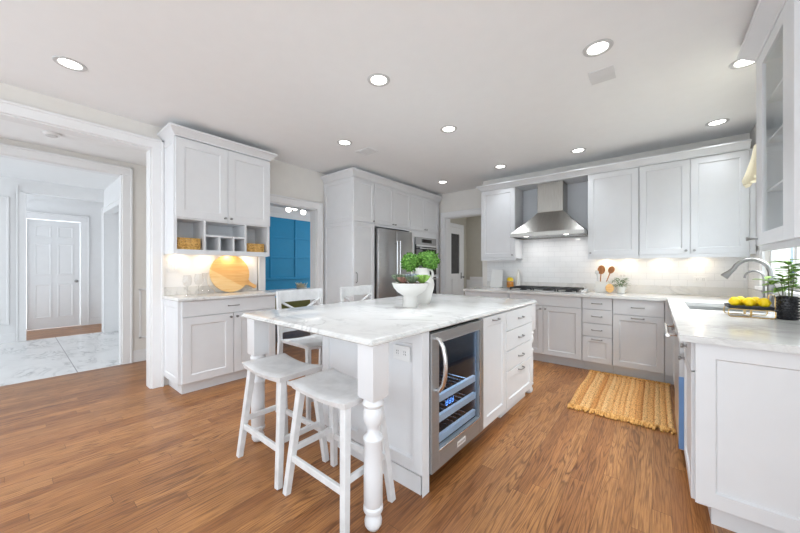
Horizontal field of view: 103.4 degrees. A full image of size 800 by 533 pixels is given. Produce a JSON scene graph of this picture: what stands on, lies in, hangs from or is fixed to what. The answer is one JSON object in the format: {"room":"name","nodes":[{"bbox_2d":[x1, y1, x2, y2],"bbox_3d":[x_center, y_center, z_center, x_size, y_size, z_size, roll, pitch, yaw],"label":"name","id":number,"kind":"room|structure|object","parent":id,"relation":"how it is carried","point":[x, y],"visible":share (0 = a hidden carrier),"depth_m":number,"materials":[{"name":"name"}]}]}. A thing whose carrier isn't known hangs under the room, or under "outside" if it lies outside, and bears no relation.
{"room":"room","nodes":[
{"label":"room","id":0,"kind":"room"},
{"bbox_2d":[0,176,103,333],"bbox_3d":[-7.106,-0.125,4.433,0.120,2.720,4.320,0,0,39],"label":"wall","id":1,"kind":"structure","parent":0,"point":[7,184],"depth_m":5.21,"materials":[{"name":"paint"}]},
{"bbox_2d":[0,195,8,324],"bbox_3d":[-6.718,-0.115,4.801,0.016,2.100,0.980,0,0,39],"label":"trim","id":2,"kind":"structure","parent":1,"relation":"attached to","point":[6,197],"depth_m":5.16,"materials":[{"name":"paint"}]},
{"bbox_2d":[0,333,15,343],"bbox_3d":[-7.389,1.160,3.972,0.020,0.150,3.248,0,0,39],"label":"baseboard","id":3,"kind":"structure","parent":1,"relation":"attached to","point":[4,338],"depth_m":5.16,"materials":[{"name":"paint"}]},
{"bbox_2d":[16,184,25,341],"bbox_3d":[-6.323,-0.070,5.272,0.036,2.610,0.110,0,0,39],"label":"trim","id":4,"kind":"structure","parent":1,"relation":"attached to","point":[20,196],"depth_m":5.26,"materials":[{"name":"paint"}]},
{"bbox_2d":[0,157,118,189],"bbox_3d":[-6.360,-1.525,4.232,4.390,0.080,4.950,0,0,39],"label":"ceiling","id":5,"kind":"structure","parent":0,"point":[13,168],"depth_m":5.04,"materials":[{"name":"paint"}]},
{"bbox_2d":[26,194,103,324],"bbox_3d":[-6.994,-0.125,6.552,0.120,2.720,2.150,0,0,39],"label":"wall","id":6,"kind":"structure","parent":0,"point":[35,203],"depth_m":6.83,"materials":[{"name":"paint"}]},
{"bbox_2d":[27,219,79,329],"bbox_3d":[-7.028,0.138,6.425,0.108,2.175,0.730,0,0,39],"label":"door","id":7,"kind":"structure","parent":6,"relation":"in","point":[53,247],"depth_m":6.43,"materials":[{"name":"paint"}]},
{"bbox_2d":[26,211,88,325],"bbox_3d":[-7.009,0.070,6.409,0.036,2.330,1.010,0,0,39],"label":"trim","id":8,"kind":"structure","parent":6,"relation":"attached to","point":[84,220],"depth_m":6.73,"materials":[{"name":"paint"}]},
{"bbox_2d":[0,138,145,350],"bbox_3d":[-4.168,-0.125,3.354,0.120,2.720,3.750,0,0,39],"label":"wall","id":9,"kind":"structure","parent":0,"point":[139,171],"depth_m":4.15,"materials":[{"name":"paint"}]},
{"bbox_2d":[0,143,132,364],"bbox_3d":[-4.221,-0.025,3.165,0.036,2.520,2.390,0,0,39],"label":"trim","id":10,"kind":"structure","parent":9,"relation":"attached to","point":[127,173],"depth_m":4.03,"materials":[{"name":"paint"}]},
{"bbox_2d":[133,349,145,362],"bbox_3d":[-3.235,1.159,4.393,0.018,0.152,0.757,0,0,39],"label":"baseboard","id":11,"kind":"structure","parent":9,"relation":"attached to","point":[138,355],"depth_m":4.15,"materials":[{"name":"paint"}]},
{"bbox_2d":[139,289,145,338],"bbox_3d":[-3.225,0.608,4.411,0.010,0.655,0.660,0,0,39],"label":"trim","id":12,"kind":"structure","parent":9,"relation":"attached to","point":[140,290],"depth_m":4.16,"materials":[{"name":"paint"}]},
{"bbox_2d":[0,119,145,165],"bbox_3d":[-3.722,-1.387,2.991,1.270,0.075,3.750,0,0,39],"label":"ceiling","id":13,"kind":"structure","parent":0,"point":[8,130],"depth_m":3.44,"materials":[{"name":"paint"}]},
{"bbox_2d":[42,130,60,137],"bbox_3d":[-3.495,-1.331,3.167,0.132,0.036,0.132,0,0,39],"label":"smoke detector","id":14,"kind":"object","parent":13,"relation":"attached to","point":[47,133],"visible":1,"depth_m":3.14,"materials":[{"name":"paint"}]},
{"bbox_2d":[104,178,118,332],"bbox_3d":[-4.979,-0.125,5.694,4.090,2.720,0.320,0,0,39],"label":"wall","id":15,"kind":"structure","parent":0,"point":[111,192],"depth_m":6.04,"materials":[{"name":"paint"}]},
{"bbox_2d":[102,198,118,332],"bbox_3d":[-4.622,0.055,5.174,2.700,2.360,0.036,0,0,39],"label":"trim","id":16,"kind":"structure","parent":15,"relation":"attached to","point":[115,203],"depth_m":5.97,"materials":[{"name":"paint"}]},
{"bbox_2d":[0,82,326,388],"bbox_3d":[-2.011,-0.110,3.979,0.140,2.690,7.440,0,0,39],"label":"wall","id":17,"kind":"structure","parent":0,"point":[288,180],"depth_m":3.18,"materials":[{"name":"paint"}]},
{"bbox_2d":[0,99,163,388],"bbox_3d":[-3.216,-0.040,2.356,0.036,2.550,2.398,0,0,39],"label":"trim","id":18,"kind":"structure","parent":17,"relation":"attached to","point":[7,107],"depth_m":3.22,"materials":[{"name":"paint"}]},
{"bbox_2d":[167,261,179,271],"bbox_3d":[-2.407,-0.007,3.357,0.010,0.115,0.115,0,0,39],"label":"switch plate","id":19,"kind":"object","parent":17,"relation":"attached to","point":[172,266],"visible":1,"depth_m":3.36,"materials":[{"name":"white plastic"}]},
{"bbox_2d":[164,254,256,287],"bbox_3d":[-2.155,0.022,3.682,0.008,0.374,0.998,0,0,39],"label":"backsplash","id":20,"kind":"structure","parent":17,"relation":"attached to","point":[192,267],"depth_m":3.51,"materials":[{"name":"tile"}]},
{"bbox_2d":[164,135,269,256],"bbox_3d":[-2.014,-0.713,3.563,0.375,1.165,0.988,0,0,39],"label":"upper cabinet","id":21,"kind":"object","parent":17,"relation":"attached to","point":[219,197],"visible":1,"depth_m":3.41,"materials":[{"name":"paint"}]},
{"bbox_2d":[177,237,200,249],"bbox_3d":[-2.236,-0.242,3.292,0.262,0.118,0.224,0,0,39],"label":"woven basket","id":22,"kind":"object","parent":21,"relation":"in","point":[182,243],"visible":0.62,"depth_m":3.22,"materials":[{"name":"brown wicker"}]},
{"bbox_2d":[157,122,277,161],"bbox_3d":[-1.998,-1.339,3.556,0.407,0.085,1.108,0,0,39],"label":"trim","id":23,"kind":"structure","parent":21,"relation":"on","point":[171,129],"depth_m":3.31,"materials":[{"name":"paint"}]},
{"bbox_2d":[247,243,263,251],"bbox_3d":[-1.801,-0.233,3.827,0.262,0.100,0.224,0,0,39],"label":"woven basket","id":24,"kind":"object","parent":21,"relation":"in","point":[251,247],"visible":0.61,"depth_m":3.75,"materials":[{"name":"brown wicker"}]},
{"bbox_2d":[257,193,322,348],"bbox_3d":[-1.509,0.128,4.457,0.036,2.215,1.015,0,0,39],"label":"trim","id":25,"kind":"structure","parent":17,"relation":"attached to","point":[273,197],"depth_m":4.66,"materials":[{"name":"paint"}]},
{"bbox_2d":[374,183,409,231],"bbox_3d":[-0.344,-0.966,5.368,0.690,0.658,0.900,0,0,39],"label":"upper cabinet","id":26,"kind":"object","parent":17,"relation":"attached to","point":[391,205],"visible":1,"depth_m":5.12,"materials":[{"name":"paint"}]},
{"bbox_2d":[265,217,309,297],"bbox_3d":[-2.813,-0.125,8.115,0.200,2.720,5.350,0,0,39],"label":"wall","id":27,"kind":"structure","parent":0,"point":[281,227],"depth_m":7.96,"materials":[{"name":"blue paint"}]},
{"bbox_2d":[265,216,309,279],"bbox_3d":[-2.750,-0.460,8.006,0.034,1.530,5.240,0,0,39],"label":"trim","id":28,"kind":"structure","parent":27,"relation":"attached to","point":[270,236],"depth_m":7.84,"materials":[{"name":"blue paint"}]},
{"bbox_2d":[270,205,309,221],"bbox_3d":[-2.737,-1.350,7.970,0.100,0.250,5.200,0,0,39],"label":"trim","id":29,"kind":"structure","parent":27,"relation":"attached to","point":[275,211],"depth_m":7.92,"materials":[{"name":"paint"}]},
{"bbox_2d":[0,324,735,532],"bbox_3d":[-2.174,1.260,4.343,10.750,0.051,10.400,0,0,39],"label":"floor","id":30,"kind":"structure","parent":0,"point":[101,450],"depth_m":1.96,"materials":[{"name":"brown wood"}]},
{"bbox_2d":[164,295,274,393],"bbox_3d":[-1.963,0.780,3.517,0.511,0.910,0.986,0,0,39],"label":"base cabinet","id":31,"kind":"object","parent":30,"relation":"on","point":[205,341],"visible":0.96,"depth_m":3.23,"materials":[{"name":"paint"}]},
{"bbox_2d":[163,284,275,301],"bbox_3d":[-1.964,0.268,3.520,0.507,0.115,1.008,0,0,39],"label":"countertop","id":32,"kind":"structure","parent":31,"relation":"on","point":[178,294],"depth_m":3.45,"materials":[{"name":"stone"}]},
{"bbox_2d":[209,256,255,291],"bbox_3d":[-1.995,0.070,3.787,0.082,0.442,0.523,0,0,39],"label":"paddle board","id":33,"kind":"object","parent":32,"relation":"on","point":[227,273],"visible":0.96,"depth_m":3.74,"materials":[{"name":"brown wood"}]},
{"bbox_2d":[236,353,328,489],"bbox_3d":[-0.761,0.928,2.042,0.509,0.618,0.359,0,0,39],"label":"stool","id":34,"kind":"object","parent":30,"relation":"on","point":[281,368],"visible":0.99,"depth_m":2.00,"materials":[{"name":"white paint"}]},
{"bbox_2d":[275,298,309,309],"bbox_3d":[-1.977,0.885,5.504,0.510,0.700,1.450,0,0,39],"label":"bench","id":35,"kind":"object","parent":30,"relation":"on","point":[301,303],"visible":0.02,"depth_m":5.88,"materials":[{"name":"green fabric"}]},
{"bbox_2d":[275,288,322,425],"bbox_3d":[-0.745,0.718,2.738,0.459,1.036,0.470,0,0,39],"label":"chair","id":36,"kind":"object","parent":30,"relation":"on","point":[314,341],"visible":0.48,"depth_m":2.69,"materials":[{"name":"white paint"}]},
{"bbox_2d":[283,368,395,532],"bbox_3d":[-0.331,0.928,1.699,0.509,0.618,0.359,0,0,39],"label":"stool","id":37,"kind":"object","parent":30,"relation":"on","point":[331,387],"visible":0.86,"depth_m":1.66,"materials":[{"name":"white paint"}]},
{"bbox_2d":[324,176,374,303],"bbox_3d":[-0.770,-0.030,4.843,0.692,2.530,0.448,0,0,39],"label":"pantry cabinet","id":38,"kind":"object","parent":30,"relation":"on","point":[349,220],"visible":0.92,"depth_m":4.66,"materials":[{"name":"paint"}]},
{"bbox_2d":[321,167,441,201],"bbox_3d":[-0.187,-1.346,5.542,0.715,0.100,2.377,0,0,39],"label":"trim","id":39,"kind":"structure","parent":38,"relation":"on","point":[350,172],"depth_m":4.84,"materials":[{"name":"paint"}]},
{"bbox_2d":[339,285,372,302],"bbox_3d":[-0.310,0.718,3.273,0.459,1.036,0.470,0,0,39],"label":"chair","id":40,"kind":"object","parent":30,"relation":"on","point":[365,289],"visible":0.12,"depth_m":3.39,"materials":[{"name":"white paint"}]},
{"bbox_2d":[247,303,534,531],"bbox_3d":[0.128,0.794,2.685,1.278,0.882,2.243,0,0,40],"label":"kitchen island","id":41,"kind":"object","parent":30,"relation":"on","point":[401,386],"visible":0.49,"depth_m":1.76,"materials":[{"name":"paint"}]},
{"bbox_2d":[241,293,536,346],"bbox_3d":[0.116,0.337,2.682,1.362,0.032,2.314,0,0,39],"label":"island countertop","id":42,"kind":"structure","parent":41,"relation":"on","point":[371,322],"depth_m":2.11,"materials":[{"name":"stone"}]},
{"bbox_2d":[392,274,429,307],"bbox_3d":[0.087,0.186,2.572,0.309,0.268,0.304,0,0,-5],"label":"pedestal bowl","id":43,"kind":"object","parent":42,"relation":"on","point":[411,289],"visible":1,"depth_m":2.50,"materials":[{"name":"white ceramic"}]},
{"bbox_2d":[401,250,440,303],"bbox_3d":[0.183,0.081,2.818,0.354,0.480,0.237,0,0,-16],"label":"vase","id":44,"kind":"object","parent":42,"relation":"on","point":[429,260],"visible":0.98,"depth_m":2.76,"materials":[{"name":"white ceramic"}]},
{"bbox_2d":[393,344,409,361],"bbox_3d":[0.008,0.485,1.792,0.122,0.084,0.009,0,0,40],"label":"outlet plate","id":45,"kind":"object","parent":41,"relation":"attached to","point":[400,352],"visible":1,"depth_m":1.79,"materials":[{"name":"white plastic"}]},
{"bbox_2d":[374,228,411,298],"bbox_3d":[-0.302,0.315,5.338,0.759,1.840,0.855,0,0,39],"label":"refrigerator","id":46,"kind":"object","parent":30,"relation":"on","point":[390,246],"visible":0.38,"depth_m":4.99,"materials":[{"name":"silver metal"}]},
{"bbox_2d":[406,194,438,293],"bbox_3d":[0.248,-0.080,6.095,0.692,2.430,0.971,0,0,39],"label":"tall cabinet","id":47,"kind":"object","parent":30,"relation":"on","point":[424,212],"visible":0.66,"depth_m":5.88,"materials":[{"name":"paint"}]},
{"bbox_2d":[414,237,437,293],"bbox_3d":[0.305,0.140,6.037,0.620,1.380,0.665,0,0,39],"label":"wall oven","id":48,"kind":"object","parent":47,"relation":"in","point":[421,244],"visible":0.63,"depth_m":5.85,"materials":[{"name":"silver metal"}]},
{"bbox_2d":[429,319,482,475],"bbox_3d":[0.189,0.801,2.143,0.654,0.868,0.642,0,0,40],"label":"wine cooler","id":49,"kind":"object","parent":30,"relation":"on","point":[455,351],"visible":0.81,"depth_m":2.07,"materials":[{"name":"silver metal"}]},
{"bbox_2d":[439,375,474,401],"bbox_3d":[0.346,0.779,2.021,0.023,0.042,0.545,0,0,40],"label":"shelf","id":50,"kind":"object","parent":49,"relation":"attached to","point":[462,384],"depth_m":2.03,"materials":[{"name":"silver metal"}]},
{"bbox_2d":[439,392,474,421],"bbox_3d":[0.346,0.899,2.021,0.023,0.042,0.545,0,0,40],"label":"shelf","id":51,"kind":"object","parent":49,"relation":"attached to","point":[462,402],"depth_m":2.02,"materials":[{"name":"silver metal"}]},
{"bbox_2d":[439,409,474,442],"bbox_3d":[0.346,1.019,2.021,0.023,0.042,0.545,0,0,40],"label":"shelf","id":52,"kind":"object","parent":49,"relation":"attached to","point":[462,420],"depth_m":2.02,"materials":[{"name":"silver metal"}]},
{"bbox_2d":[465,291,508,297],"bbox_3d":[1.449,0.794,4.830,0.679,0.881,0.730,0,0,39],"label":"base cabinet","id":53,"kind":"object","parent":30,"relation":"on","point":[467,293],"visible":0.2,"depth_m":4.55,"materials":[{"name":"paint"}]},
{"bbox_2d":[478,312,505,428],"bbox_3d":[0.518,0.794,2.571,0.602,0.882,0.424,0,0,40],"label":"base cabinet","id":54,"kind":"object","parent":30,"relation":"on","point":[494,326],"visible":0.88,"depth_m":2.39,"materials":[{"name":"paint"}]},
{"bbox_2d":[498,305,531,417],"bbox_3d":[0.862,0.794,2.974,0.602,0.882,0.632,0,0,40],"label":"base cabinet","id":55,"kind":"object","parent":30,"relation":"on","point":[518,320],"visible":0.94,"depth_m":2.77,"materials":[{"name":"paint"}]},
{"bbox_2d":[509,293,582,367],"bbox_3d":[2.058,0.794,4.338,0.880,0.881,0.728,0,0,39],"label":"base cabinet","id":56,"kind":"object","parent":30,"relation":"on","point":[557,335],"visible":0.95,"depth_m":3.98,"materials":[{"name":"paint"}]},
{"bbox_2d":[463,281,799,353],"bbox_3d":[1.644,0.288,3.206,3.049,0.130,3.009,0,0,39],"label":"countertop","id":57,"kind":"structure","parent":56,"relation":"on","point":[713,327],"depth_m":2.11,"materials":[{"name":"stone"}]},
{"bbox_2d":[490,269,502,287],"bbox_3d":[1.534,0.175,5.021,0.200,0.290,0.128,0,0,39],"label":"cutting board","id":58,"kind":"object","parent":57,"relation":"on","point":[497,275],"visible":0.99,"depth_m":5.02,"materials":[{"name":"white paper"}]},
{"bbox_2d":[509,285,589,293],"bbox_3d":[2.036,0.296,4.337,0.930,0.050,0.500,0,0,39],"label":"gas cooktop","id":59,"kind":"object","parent":57,"relation":"in","point":[578,290],"visible":1,"depth_m":4.27,"materials":[{"name":"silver metal"}]},
{"bbox_2d":[595,281,608,292],"bbox_3d":[2.604,0.250,4.069,0.130,0.140,0.130,0,0,39],"label":"utensil crock","id":60,"kind":"object","parent":57,"relation":"on","point":[599,286],"visible":0.83,"depth_m":4.03,"materials":[{"name":"white ceramic"}]},
{"bbox_2d":[611,277,629,292],"bbox_3d":[2.733,0.220,3.914,0.234,0.200,0.185,0,0,39],"label":"potted herb","id":61,"kind":"object","parent":57,"relation":"on","point":[621,288],"visible":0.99,"depth_m":3.91,"materials":[{"name":"white ceramic"}]},
{"bbox_2d":[688,306,758,312],"bbox_3d":[2.610,0.458,2.563,0.440,0.207,0.650,0,0,39],"label":"sink","id":62,"kind":"object","parent":57,"relation":"in","point":[690,307],"visible":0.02,"depth_m":2.81,"materials":[{"name":"silver metal"}]},
{"bbox_2d":[721,258,774,310],"bbox_3d":[2.671,0.122,2.421,0.297,0.396,0.133,0,0,39],"label":"kitchen faucet","id":63,"kind":"object","parent":57,"relation":"on","point":[727,274],"visible":0.65,"depth_m":2.39,"materials":[{"name":"silver metal"}]},
{"bbox_2d":[723,294,775,318],"bbox_3d":[2.288,0.245,2.074,0.210,0.148,0.201,0,0,39],"label":"tray","id":64,"kind":"object","parent":57,"relation":"on","point":[754,308],"visible":0.95,"depth_m":2.02,"materials":[{"name":"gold metal"}]},
{"bbox_2d":[742,297,756,305],"bbox_3d":[2.253,0.224,2.038,0.058,0.063,0.059,0,0,7],"label":"lemon","id":65,"kind":"object","parent":64,"relation":"on","point":[748,301],"visible":0.98,"depth_m":2.02,"materials":[{"name":"yellow food"}]},
{"bbox_2d":[757,298,771,306],"bbox_3d":[2.304,0.224,1.998,0.058,0.063,0.059,0,0,1],"label":"lemon","id":66,"kind":"object","parent":64,"relation":"on","point":[763,302],"visible":0.94,"depth_m":1.98,"materials":[{"name":"yellow food"}]},
{"bbox_2d":[743,270,765,297],"bbox_3d":[2.819,0.171,2.501,0.130,0.299,0.052,0,0,32],"label":"filter faucet","id":67,"kind":"object","parent":57,"relation":"on","point":[748,272],"visible":0.56,"depth_m":2.49,"materials":[{"name":"silver metal"}]},
{"bbox_2d":[756,259,799,319],"bbox_3d":[2.374,0.134,1.958,0.224,0.373,0.209,0,0,9],"label":"planter","id":68,"kind":"object","parent":57,"relation":"on","point":[787,307],"visible":0.94,"depth_m":1.94,"materials":[{"name":"black ceramic"}]},
{"bbox_2d":[582,297,612,372],"bbox_3d":[2.518,0.794,3.962,0.303,0.881,0.730,0,0,39],"label":"base cabinet","id":69,"kind":"object","parent":30,"relation":"on","point":[597,313],"visible":0.98,"depth_m":3.71,"materials":[{"name":"paint"}]},
{"bbox_2d":[567,369,676,433],"bbox_3d":[2.146,1.221,3.049,0.748,0.027,1.313,0,0,39],"label":"jute rug","id":70,"kind":"object","parent":30,"relation":"on","point":[643,402],"visible":1,"depth_m":2.91,"materials":[{"name":"beige wicker"}]},
{"bbox_2d":[613,299,664,382],"bbox_3d":[2.815,0.794,3.721,0.455,0.881,0.730,0,0,39],"label":"base cabinet","id":71,"kind":"object","parent":30,"relation":"on","point":[638,325],"visible":0.98,"depth_m":3.46,"materials":[{"name":"paint"}]},
{"bbox_2d":[671,322,674,386],"bbox_3d":[2.721,0.794,2.656,0.675,0.881,1.135,0,0,39],"label":"base cabinet","id":72,"kind":"object","parent":30,"relation":"on","point":[672,328],"visible":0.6,"depth_m":3.13,"materials":[{"name":"paint"}]},
{"bbox_2d":[664,323,683,449],"bbox_3d":[2.136,0.748,2.007,0.696,0.775,0.602,0,0,39],"label":"dishwasher","id":73,"kind":"object","parent":30,"relation":"on","point":[679,364],"visible":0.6,"depth_m":1.95,"materials":[{"name":"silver metal"}]},
{"bbox_2d":[665,301,721,384],"bbox_3d":[3.278,0.794,3.365,0.706,0.881,0.698,0,0,39],"label":"base cabinet","id":74,"kind":"object","parent":30,"relation":"on","point":[668,318],"visible":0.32,"depth_m":3.30,"materials":[{"name":"paint"}]},
{"bbox_2d":[678,342,799,532],"bbox_3d":[1.805,0.794,1.528,0.675,0.881,0.550,0,0,39],"label":"base cabinet","id":75,"kind":"object","parent":30,"relation":"on","point":[742,405],"visible":0.97,"depth_m":1.41,"materials":[{"name":"paint"}]},
{"bbox_2d":[0,0,758,194],"bbox_3d":[-0.090,-1.495,2.418,5.090,0.080,7.440,0,0,39],"label":"ceiling","id":76,"kind":"structure","parent":0,"point":[287,79],"depth_m":2.36,"materials":[{"name":"paint"}]},
{"bbox_2d":[52,56,86,71],"bbox_3d":[-2.355,-1.451,2.255,0.176,0.006,0.176,0,0,39],"label":"recessed light","id":77,"kind":"object","parent":76,"relation":"in","point":[65,62],"visible":1,"depth_m":2.25,"materials":[{"name":"paint"}]},
{"bbox_2d":[356,147,377,155],"bbox_3d":[-0.412,-1.450,3.949,0.230,0.009,0.170,0,0,39],"label":"ceiling vent","id":78,"kind":"object","parent":76,"relation":"in","point":[366,151],"visible":1,"depth_m":3.94,"materials":[{"name":"white plastic"}]},
{"bbox_2d":[367,73,389,86],"bbox_3d":[-0.165,-1.451,2.450,0.176,0.006,0.176,0,0,39],"label":"recessed light","id":79,"kind":"object","parent":76,"relation":"in","point":[376,79],"visible":1,"depth_m":2.44,"materials":[{"name":"white"}]},
{"bbox_2d":[440,125,456,132],"bbox_3d":[0.512,-1.451,3.318,0.176,0.006,0.176,0,0,39],"label":"recessed light","id":80,"kind":"object","parent":76,"relation":"in","point":[446,129],"visible":1,"depth_m":3.32,"materials":[{"name":"white"}]},
{"bbox_2d":[582,39,613,56],"bbox_3d":[1.311,-1.451,2.094,0.176,0.006,0.176,0,0,39],"label":"recessed light","id":81,"kind":"object","parent":76,"relation":"in","point":[599,47],"visible":1,"depth_m":2.09,"materials":[{"name":"white"}]},
{"bbox_2d":[588,65,615,84],"bbox_3d":[1.530,-1.452,2.390,0.160,0.005,0.190,0,0,39],"label":"ceiling plate","id":82,"kind":"object","parent":76,"relation":"attached to","point":[608,73],"visible":1,"depth_m":2.38,"materials":[{"name":"grey"}]},
{"bbox_2d":[705,118,729,126],"bbox_3d":[3.179,-1.451,3.164,0.176,0.006,0.176,0,0,39],"label":"recessed light","id":83,"kind":"object","parent":76,"relation":"in","point":[724,120],"visible":1,"depth_m":3.16,"materials":[{"name":"white"}]},
{"bbox_2d":[729,60,754,68],"bbox_3d":[2.443,-1.451,2.227,0.176,0.006,0.176,0,0,39],"label":"recessed light","id":84,"kind":"object","parent":76,"relation":"in","point":[737,64],"visible":0.55,"depth_m":2.26,"materials":[{"name":"white"}]},
{"bbox_2d":[450,218,465,294],"bbox_3d":[1.127,0.010,7.034,0.120,2.450,1.260,0,0,39],"label":"wall","id":85,"kind":"structure","parent":0,"point":[462,221],"depth_m":7.42,"materials":[{"name":"paint"}]},
{"bbox_2d":[450,223,463,294],"bbox_3d":[1.223,0.130,7.027,0.036,2.210,0.770,0,0,39],"label":"trim","id":86,"kind":"structure","parent":85,"relation":"attached to","point":[451,224],"depth_m":7.29,"materials":[{"name":"paint"}]},
{"bbox_2d":[450,227,464,294],"bbox_3d":[1.256,0.170,7.000,0.122,2.110,0.590,0,0,39],"label":"door","id":87,"kind":"structure","parent":85,"relation":"in","point":[456,276],"depth_m":7.04,"materials":[{"name":"paint"}]},
{"bbox_2d":[438,188,480,293],"bbox_3d":[1.012,-0.110,6.226,1.720,2.690,0.140,0,0,39],"label":"wall","id":88,"kind":"structure","parent":0,"point":[466,199],"depth_m":6.10,"materials":[{"name":"paint"}]},
{"bbox_2d":[441,208,482,293],"bbox_3d":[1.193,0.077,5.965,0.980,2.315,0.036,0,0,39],"label":"trim","id":89,"kind":"structure","parent":88,"relation":"attached to","point":[477,210],"depth_m":6.21,"materials":[{"name":"paint"}]},
{"bbox_2d":[466,216,481,279],"bbox_3d":[1.857,0.010,6.505,1.920,2.450,1.360,0,0,39],"label":"wall","id":90,"kind":"structure","parent":0,"point":[473,224],"depth_m":7.37,"materials":[{"name":"paint"}]},
{"bbox_2d":[466,277,481,287],"bbox_3d":[2.184,0.725,6.970,1.580,1.020,0.024,0,0,39],"label":"trim","id":91,"kind":"structure","parent":90,"relation":"attached to","point":[473,282],"depth_m":7.34,"materials":[{"name":"paint"}]},
{"bbox_2d":[523,181,587,229],"bbox_3d":[2.271,-0.826,4.616,0.917,0.719,0.030,0,0,39],"label":"wall niche","id":92,"kind":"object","parent":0,"point":[577,193],"visible":0.21,"depth_m":4.45,"materials":[{"name":"grey paint"}]},
{"bbox_2d":[510,180,587,239],"bbox_3d":[2.085,-0.805,4.387,0.913,0.760,0.559,0,0,39],"label":"range hood","id":93,"kind":"object","parent":92,"relation":"attached to","point":[552,219],"visible":0.99,"depth_m":4.34,"materials":[{"name":"silver metal"}]},
{"bbox_2d":[483,133,749,287],"bbox_3d":[2.816,-0.110,4.521,3.230,2.690,0.510,0,0,39],"label":"wall","id":94,"kind":"structure","parent":0,"point":[746,136],"depth_m":4.13,"materials":[{"name":"paint"}]},
{"bbox_2d":[481,187,522,260],"bbox_3d":[1.584,-0.646,4.924,0.530,1.078,0.397,0,0,39],"label":"upper cabinet","id":95,"kind":"object","parent":94,"relation":"attached to","point":[501,209],"visible":1,"depth_m":4.78,"materials":[{"name":"paint"}]},
{"bbox_2d":[588,167,638,258],"bbox_3d":[2.711,-0.646,4.008,0.523,1.078,0.397,0,0,39],"label":"upper cabinet","id":96,"kind":"object","parent":94,"relation":"attached to","point":[613,197],"visible":0.98,"depth_m":3.87,"materials":[{"name":"paint"}]},
{"bbox_2d":[487,237,747,287],"bbox_3d":[2.616,-0.121,4.348,2.978,0.688,0.010,0,0,39],"label":"wall tile","id":97,"kind":"structure","parent":94,"relation":"attached to","point":[554,260],"depth_m":4.27,"materials":[{"name":"white tile"}]},
{"bbox_2d":[639,148,755,257],"bbox_3d":[3.274,-0.646,3.551,0.923,1.078,0.397,0,0,39],"label":"upper cabinet","id":98,"kind":"object","parent":94,"relation":"attached to","point":[701,207],"visible":1,"depth_m":3.40,"materials":[{"name":"paint"}]},
{"bbox_2d":[476,139,750,191],"bbox_3d":[2.462,-1.226,4.199,2.923,0.082,0.435,0,0,39],"label":"trim","id":99,"kind":"structure","parent":98,"relation":"on","point":[577,175],"depth_m":3.84,"materials":[{"name":"paint"}]},
{"bbox_2d":[750,124,799,295],"bbox_3d":[2.628,-0.110,1.879,0.150,2.690,3.830,0,0,39],"label":"wall","id":100,"kind":"structure","parent":0,"point":[784,253],"depth_m":2.91,"materials":[{"name":"paint"}]},
{"bbox_2d":[742,144,755,187],"bbox_3d":[2.909,-0.950,2.481,0.126,0.390,1.440,0,0,39],"label":"curtain valance","id":101,"kind":"object","parent":100,"relation":"attached to","point":[749,177],"visible":0.24,"depth_m":2.88,"materials":[{"name":"beige fabric"}]},
{"bbox_2d":[748,250,761,290],"bbox_3d":[3.600,0.029,3.205,0.012,0.388,0.515,0,0,39],"label":"tiled wall","id":102,"kind":"structure","parent":100,"relation":"attached to","point":[752,276],"depth_m":3.19,"materials":[{"name":"white tile"}]},
{"bbox_2d":[737,0,786,62],"bbox_3d":[2.136,-1.345,1.683,0.364,0.100,0.783,0,0,39],"label":"trim","id":103,"kind":"structure","parent":100,"relation":"attached to","point":[766,14],"depth_m":1.77,"materials":[{"name":"paint"}]},
{"bbox_2d":[745,0,799,251],"bbox_3d":[2.121,-0.698,1.647,0.340,1.195,0.708,0,0,39],"label":"upper cabinet","id":104,"kind":"object","parent":100,"relation":"attached to","point":[778,63],"visible":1,"depth_m":1.76,"materials":[{"name":"paint"}]},
{"bbox_2d":[767,78,782,102],"bbox_3d":[2.152,-1.021,1.623,0.234,0.012,0.668,0,0,39],"label":"shelf","id":105,"kind":"object","parent":104,"relation":"attached to","point":[777,96],"depth_m":1.86,"materials":[{"name":"glass"}]},
{"bbox_2d":[767,124,782,143],"bbox_3d":[2.152,-0.771,1.623,0.234,0.012,0.668,0,0,39],"label":"shelf","id":106,"kind":"object","parent":104,"relation":"attached to","point":[777,138],"depth_m":1.87,"materials":[{"name":"glass"}]},
{"bbox_2d":[767,180,782,191],"bbox_3d":[2.152,-0.471,1.623,0.234,0.012,0.668,0,0,39],"label":"shelf","id":107,"kind":"object","parent":104,"relation":"attached to","point":[778,187],"depth_m":1.86,"materials":[{"name":"glass"}]},
{"bbox_2d":[755,246,799,297],"bbox_3d":[2.972,-0.440,2.398,0.130,1.290,1.530,0,0,39],"label":"window","id":108,"kind":"structure","parent":100,"relation":"in","point":[775,254],"depth_m":2.84,"materials":[{"name":"glass"}]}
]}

